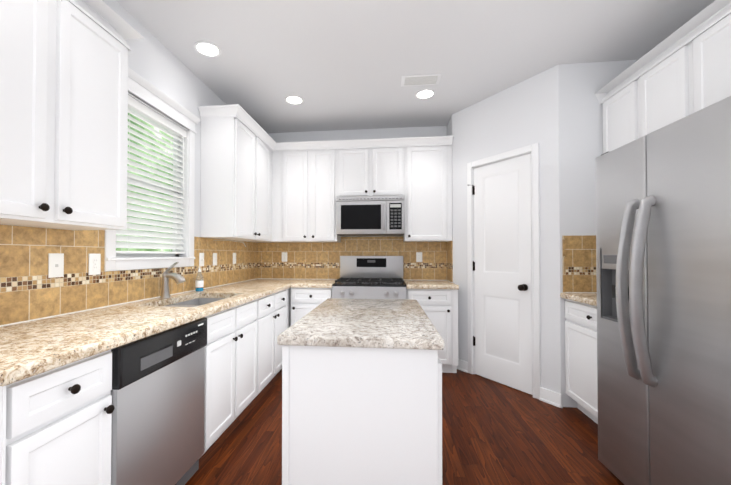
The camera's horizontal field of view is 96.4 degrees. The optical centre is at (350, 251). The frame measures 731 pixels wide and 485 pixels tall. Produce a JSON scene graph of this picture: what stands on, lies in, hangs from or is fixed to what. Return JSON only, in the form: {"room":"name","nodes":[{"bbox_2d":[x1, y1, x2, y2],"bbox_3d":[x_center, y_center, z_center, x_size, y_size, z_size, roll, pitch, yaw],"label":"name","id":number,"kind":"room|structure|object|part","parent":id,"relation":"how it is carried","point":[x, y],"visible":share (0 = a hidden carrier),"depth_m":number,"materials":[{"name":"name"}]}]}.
{"room":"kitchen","nodes":[
{"label":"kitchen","id":0,"kind":"room"},
{"bbox_2d":[11,0,226,271],"bbox_3d":[-1.599,-0.154,0.813,0.100,2.760,6.910,0,-1,6],"label":"wall","id":1,"kind":"structure","parent":0,"point":[155,62],"depth_m":2.49,"materials":[{"name":"white paint"}]},
{"bbox_2d":[0,0,130,229],"bbox_3d":[-1.332,-0.586,1.304,0.322,0.945,0.786,0,-1,6],"label":"upper cabinet","id":2,"kind":"object","parent":1,"relation":"attached to","point":[63,112],"depth_m":1.33,"materials":[{"name":"white wood"}]},
{"bbox_2d":[0,225,259,326],"bbox_3d":[-1.354,0.103,2.529,0.013,0.456,3.240,0,-1,6],"label":"tile backsplash","id":3,"kind":"structure","parent":1,"relation":"attached to","point":[30,290],"depth_m":1.73,"materials":[{"name":"tile"}]},
{"bbox_2d":[48,253,63,277],"bbox_3d":[-1.449,0.070,1.607,0.006,0.118,0.072,0,-1,6],"label":"electrical outlet plate","id":4,"kind":"object","parent":3,"relation":"attached to","point":[55,264],"depth_m":1.60,"materials":[{"name":"white plastic"}]},
{"bbox_2d":[88,254,100,274],"bbox_3d":[-1.425,0.072,1.817,0.007,0.118,0.072,0,-1,6],"label":"electrical outlet plate","id":5,"kind":"object","parent":3,"relation":"attached to","point":[94,267],"depth_m":1.81,"materials":[{"name":"white plastic"}]},
{"bbox_2d":[199,253,203,265],"bbox_3d":[-1.307,0.075,2.872,0.015,0.118,0.072,0,-1,6],"label":"electrical outlet plate","id":6,"kind":"object","parent":3,"relation":"attached to","point":[201,255],"depth_m":2.86,"materials":[{"name":"white plastic"}]},
{"bbox_2d":[213,253,216,265],"bbox_3d":[-1.287,0.077,3.095,0.007,0.118,0.072,0,-1,6],"label":"electrical outlet plate","id":7,"kind":"object","parent":3,"relation":"attached to","point":[214,254],"depth_m":3.08,"materials":[{"name":"white plastic"}]},
{"bbox_2d":[233,253,235,263],"bbox_3d":[-1.243,0.078,3.493,0.007,0.118,0.072,0,-1,6],"label":"electrical outlet plate","id":8,"kind":"object","parent":3,"relation":"attached to","point":[234,254],"depth_m":3.48,"materials":[{"name":"white plastic"}]},
{"bbox_2d":[104,67,200,270],"bbox_3d":[-1.410,-0.504,2.331,0.150,1.253,0.932,0,-1,6],"label":"window","id":9,"kind":"structure","parent":1,"relation":"in","point":[144,91],"depth_m":2.45,"materials":[{"name":"white"}]},
{"bbox_2d":[116,95,186,253],"bbox_3d":[-1.412,-0.487,2.331,0.074,1.010,0.710,0,-1,6],"label":"window blinds","id":10,"kind":"object","parent":9,"relation":"attached to","point":[139,110],"visible":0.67,"depth_m":2.33,"materials":[{"name":"white plastic"}]},
{"bbox_2d":[200,112,257,246],"bbox_3d":[-1.135,-0.611,3.079,0.331,1.152,0.445,0,-1,6],"label":"upper cabinet","id":11,"kind":"object","parent":1,"relation":"attached to","point":[229,146],"depth_m":2.87,"materials":[{"name":"white wood"}]},
{"bbox_3d":[-1.132,-0.071,3.055,0.321,0.071,0.018,0,-1,6],"label":"under-cabinet rail","id":12,"kind":"part","parent":11,"relation":"part of","materials":[{"name":"beige tile"}]},
{"bbox_2d":[235,136,273,242],"bbox_3d":[-1.091,-0.648,3.523,0.322,1.068,0.445,0,-1,6],"label":"upper cabinet","id":13,"kind":"object","parent":1,"relation":"attached to","point":[259,184],"depth_m":3.55,"materials":[{"name":"white wood"}]},
{"bbox_2d":[267,126,446,242],"bbox_3d":[0.682,-0.117,3.991,3.750,2.760,0.100,0,-1,6],"label":"wall","id":14,"kind":"structure","parent":0,"point":[364,134],"depth_m":4.02,"materials":[{"name":"white paint"}]},
{"bbox_2d":[274,152,277,242],"bbox_3d":[-1.055,-0.643,3.938,0.305,1.068,0.386,0,-1,6],"label":"upper cabinet","id":15,"kind":"object","parent":14,"relation":"attached to","point":[275,153],"depth_m":3.81,"materials":[{"name":"white wood"}]},
{"bbox_2d":[278,148,309,242],"bbox_3d":[-0.628,-0.643,3.925,0.339,1.068,0.322,0,-1,6],"label":"upper cabinet","id":16,"kind":"object","parent":14,"relation":"attached to","point":[293,163],"depth_m":3.77,"materials":[{"name":"white wood"}]},
{"bbox_2d":[310,144,340,241],"bbox_3d":[-0.301,-0.644,3.889,0.318,1.068,0.322,0,-1,6],"label":"upper cabinet","id":17,"kind":"object","parent":14,"relation":"attached to","point":[323,161],"depth_m":3.73,"materials":[{"name":"white wood"}]},
{"bbox_2d":[260,236,443,279],"bbox_3d":[-0.005,0.087,4.005,2.318,0.524,0.014,0,-1,6],"label":"tile backsplash","id":18,"kind":"structure","parent":14,"relation":"attached to","point":[306,260],"depth_m":4.02,"materials":[{"name":"tile"}]},
{"bbox_2d":[282,252,286,261],"bbox_3d":[-0.831,0.075,4.088,0.072,0.118,0.007,0,-1,6],"label":"electrical outlet plate","id":19,"kind":"object","parent":18,"relation":"attached to","point":[284,254],"depth_m":4.09,"materials":[{"name":"white plastic"}]},
{"bbox_2d":[416,252,421,261],"bbox_3d":[0.819,0.073,3.909,0.072,0.118,0.007,0,-1,6],"label":"electrical outlet plate","id":20,"kind":"object","parent":18,"relation":"attached to","point":[418,254],"depth_m":3.91,"materials":[{"name":"white plastic"}]},
{"bbox_2d":[338,144,369,195],"bbox_3d":[0.047,-0.896,3.855,0.381,0.565,0.322,0,-1,6],"label":"upper cabinet","id":21,"kind":"object","parent":14,"relation":"attached to","point":[353,159],"depth_m":3.70,"materials":[{"name":"white wood"}]},
{"bbox_2d":[370,144,405,195],"bbox_3d":[0.426,-0.896,3.813,0.381,0.565,0.322,0,-1,6],"label":"upper cabinet","id":22,"kind":"object","parent":14,"relation":"attached to","point":[387,161],"depth_m":3.66,"materials":[{"name":"white wood"}]},
{"bbox_2d":[336,195,404,235],"bbox_3d":[0.230,-0.398,3.768,0.752,0.427,0.421,0,-1,6],"label":"microwave","id":23,"kind":"object","parent":22,"relation":"attached to","point":[382,215],"visible":1,"depth_m":3.61,"materials":[{"name":"grey metal"}]},
{"bbox_2d":[403,140,452,241],"bbox_3d":[0.872,-0.645,3.762,0.514,1.068,0.322,0,-1,6],"label":"upper cabinet","id":24,"kind":"object","parent":14,"relation":"attached to","point":[428,198],"depth_m":3.60,"materials":[{"name":"white wood"}]},
{"bbox_2d":[185,369,623,484],"bbox_3d":[0.260,1.253,0.545,3.850,0.060,7.010,0,-1,6],"label":"floor","id":25,"kind":"structure","parent":0,"point":[495,433],"depth_m":2.12,"materials":[{"name":"brown wood"}]},
{"bbox_2d":[0,350,114,484],"bbox_3d":[-1.211,0.795,1.081,0.607,0.868,0.365,0,-1,6],"label":"base cabinet","id":26,"kind":"object","parent":25,"relation":"on","point":[55,426],"depth_m":1.03,"materials":[{"name":"white wood"}]},
{"bbox_2d":[0,262,336,385],"bbox_3d":[-0.831,0.326,2.468,1.066,0.499,3.237,0,-1,6],"label":"countertop","id":27,"kind":"structure","parent":26,"relation":"on","point":[32,348],"depth_m":1.44,"materials":[{"name":"stone"}]},
{"bbox_2d":[160,262,184,297],"bbox_3d":[-1.250,0.202,2.295,0.178,0.254,0.064,0,-1,6],"label":"faucet","id":28,"kind":"object","parent":27,"relation":"on","point":[165,292],"depth_m":2.28,"materials":[{"name":"silver metal"}]},
{"bbox_2d":[195,267,203,290],"bbox_3d":[-1.265,0.234,2.729,0.064,0.199,0.063,0,-1,6],"label":"soap bottle","id":29,"kind":"object","parent":27,"relation":"on","point":[199,283],"visible":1,"depth_m":2.71,"materials":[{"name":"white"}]},
{"bbox_2d":[111,317,206,484],"bbox_3d":[-1.133,0.802,1.567,0.601,0.866,0.611,0,-1,6],"label":"dishwasher","id":30,"kind":"object","parent":25,"relation":"on","point":[158,395],"visible":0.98,"depth_m":1.47,"materials":[{"name":"grey metal"}]},
{"bbox_2d":[204,289,287,411],"bbox_3d":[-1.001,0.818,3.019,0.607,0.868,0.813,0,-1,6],"label":"base cabinet","id":31,"kind":"object","parent":25,"relation":"on","point":[243,354],"depth_m":2.34,"materials":[{"name":"white wood"}]},
{"bbox_2d":[288,288,290,327],"bbox_3d":[-0.931,0.827,3.761,0.588,0.868,0.675,0,-1,6],"label":"base cabinet","id":32,"kind":"object","parent":25,"relation":"on","point":[289,289],"depth_m":3.52,"materials":[{"name":"white wood"}]},
{"bbox_2d":[291,288,331,325],"bbox_3d":[-0.386,0.827,3.738,0.456,0.868,0.607,0,-1,6],"label":"base cabinet","id":33,"kind":"object","parent":25,"relation":"on","point":[303,300],"depth_m":3.45,"materials":[{"name":"white wood"}]},
{"bbox_2d":[282,345,441,484],"bbox_3d":[0.106,0.799,1.710,0.630,0.874,1.017,0,-1,6],"label":"kitchen island","id":34,"kind":"object","parent":25,"relation":"on","point":[359,416],"visible":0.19,"depth_m":1.21,"materials":[{"name":"white wood"}]},
{"bbox_2d":[277,298,444,349],"bbox_3d":[0.085,0.342,1.722,0.617,0.038,1.068,0,-1,6],"label":"island countertop","id":35,"kind":"structure","parent":34,"relation":"on","point":[378,323],"depth_m":1.36,"materials":[{"name":"stone"}]},
{"bbox_2d":[332,256,405,298],"bbox_3d":[0.214,0.651,3.613,0.756,1.193,0.699,0,-1,6],"label":"range","id":36,"kind":"object","parent":25,"relation":"on","point":[371,277],"visible":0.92,"depth_m":3.71,"materials":[{"name":"grey metal"}]},
{"bbox_2d":[406,289,457,372],"bbox_3d":[0.857,0.825,3.604,0.514,0.868,0.607,0,-1,6],"label":"base cabinet","id":37,"kind":"object","parent":25,"relation":"on","point":[439,307],"depth_m":3.30,"materials":[{"name":"white wood"}]},
{"bbox_2d":[404,280,458,288],"bbox_3d":[0.855,0.366,3.595,0.515,0.043,0.632,0,-1,6],"label":"countertop","id":38,"kind":"structure","parent":37,"relation":"on","point":[428,284],"depth_m":3.34,"materials":[{"name":"stone"}]},
{"bbox_2d":[565,299,597,423],"bbox_3d":[1.955,0.809,2.228,0.638,0.868,0.711,0,-1,6],"label":"base cabinet","id":39,"kind":"object","parent":25,"relation":"on","point":[581,354],"visible":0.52,"depth_m":2.38,"materials":[{"name":"white wood"}]},
{"bbox_2d":[560,293,596,306],"bbox_3d":[1.955,0.350,2.219,0.632,0.043,0.741,0,-1,6],"label":"countertop","id":40,"kind":"structure","parent":39,"relation":"on","point":[588,298],"depth_m":2.40,"materials":[{"name":"stone"}]},
{"bbox_2d":[595,96,730,484],"bbox_3d":[1.705,0.339,1.385,0.906,1.787,0.900,0,-1,6],"label":"refrigerator","id":41,"kind":"object","parent":25,"relation":"on","point":[663,236],"visible":1,"depth_m":1.39,"materials":[{"name":"grey metal"}]},
{"bbox_2d":[116,0,714,132],"bbox_3d":[0.260,-1.587,0.579,3.850,0.100,7.010,0,-1,6],"label":"ceiling","id":42,"kind":"structure","parent":0,"point":[341,64],"depth_m":2.42,"materials":[{"name":"white paint"}]},
{"bbox_2d":[194,41,221,56],"bbox_3d":[-1.072,-1.510,2.447,0.189,0.008,0.189,0,-1,-3],"label":"recessed light","id":43,"kind":"object","parent":42,"relation":"in","point":[207,48],"depth_m":2.44,"materials":[{"name":"white"}]},
{"bbox_2d":[285,95,303,104],"bbox_3d":[-0.562,-1.500,3.247,0.189,0.008,0.189,0,-1,0],"label":"recessed light","id":44,"kind":"object","parent":42,"relation":"in","point":[291,99],"depth_m":3.23,"materials":[{"name":"white"}]},
{"bbox_2d":[401,74,441,85],"bbox_3d":[0.615,-1.505,2.878,0.340,0.009,0.170,0,-1,6],"label":"ceiling vent","id":45,"kind":"object","parent":42,"relation":"in","point":[419,80],"visible":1,"depth_m":2.87,"materials":[{"name":"white metal"}]},
{"bbox_2d":[415,89,434,98],"bbox_3d":[0.712,-1.502,3.129,0.189,0.008,0.189,0,-1,-3],"label":"recessed light","id":46,"kind":"object","parent":42,"relation":"in","point":[425,93],"depth_m":3.13,"materials":[{"name":"white"}]},
{"bbox_2d":[447,116,452,240],"bbox_3d":[1.181,-0.120,3.726,0.100,2.760,0.320,0,-1,6],"label":"wall","id":47,"kind":"structure","parent":0,"point":[449,129],"depth_m":3.63,"materials":[{"name":"white paint"}]},
{"bbox_2d":[444,241,452,282],"bbox_3d":[1.122,0.117,3.715,0.014,0.456,0.289,0,-1,6],"label":"tile backsplash","id":48,"kind":"structure","parent":47,"relation":"attached to","point":[448,246],"depth_m":3.77,"materials":[{"name":"tile"}]},
{"bbox_2d":[452,65,560,393],"bbox_3d":[1.440,-0.127,3.127,0.100,2.760,1.100,0,-1,-31],"label":"wall","id":49,"kind":"structure","parent":0,"point":[522,114],"depth_m":2.85,"materials":[{"name":"white paint"}]},
{"bbox_2d":[468,153,532,394],"bbox_3d":[1.384,0.198,3.088,0.115,2.094,0.638,0,-1,-31],"label":"pantry door","id":50,"kind":"structure","parent":49,"relation":"in","point":[502,270],"depth_m":3.05,"materials":[{"name":"white wood"}]},
{"bbox_2d":[467,142,540,398],"bbox_3d":[1.444,0.168,3.097,0.121,2.170,0.736,0,-1,-31],"label":"door frame","id":51,"kind":"structure","parent":49,"relation":"attached to","point":[533,149],"depth_m":2.80,"materials":[{"name":"white wood"}]},
{"bbox_2d":[457,359,562,407],"bbox_3d":[1.391,1.200,3.073,0.024,0.105,1.124,0,-1,-31],"label":"baseboard","id":52,"kind":"structure","parent":49,"relation":"attached to","point":[548,396],"depth_m":2.69,"materials":[{"name":"white wood"}]},
{"bbox_2d":[558,60,637,407],"bbox_3d":[2.002,-0.132,2.645,0.634,2.760,0.100,0,-1,6],"label":"wall","id":53,"kind":"structure","parent":0,"point":[580,126],"depth_m":2.62,"materials":[{"name":"white paint"}]},
{"bbox_2d":[562,235,596,292],"bbox_3d":[2.006,0.104,2.584,0.614,0.456,0.013,0,-1,6],"label":"tile backsplash","id":54,"kind":"structure","parent":53,"relation":"attached to","point":[578,252],"depth_m":2.60,"materials":[{"name":"tile"}]},
{"bbox_3d":[2.124,-0.159,0.360,0.100,2.760,6.810,0,-1,6],"label":"wall","id":55,"kind":"structure","parent":0,"visible":0},
{"bbox_2d":[598,36,690,153],"bbox_3d":[2.109,-0.664,2.201,0.322,1.068,0.767,0,-1,6],"label":"upper cabinet","id":56,"kind":"object","parent":55,"relation":"attached to","point":[684,70],"depth_m":2.13,"materials":[{"name":"white wood"}]},
{"bbox_2d":[687,4,730,113],"bbox_3d":[2.016,-0.918,1.353,0.322,0.580,0.944,0,-1,6],"label":"upper cabinet","id":57,"kind":"object","parent":55,"relation":"attached to","point":[708,47],"depth_m":1.73,"materials":[{"name":"white wood"}]},
{"label":"outside","id":58,"kind":"structure","parent":0,"visible":0},
{"bbox_2d":[116,113,172,251],"bbox_3d":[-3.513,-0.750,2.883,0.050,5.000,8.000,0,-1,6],"label":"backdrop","id":59,"kind":"structure","parent":58,"point":[141,151],"depth_m":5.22,"materials":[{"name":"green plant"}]}
]}

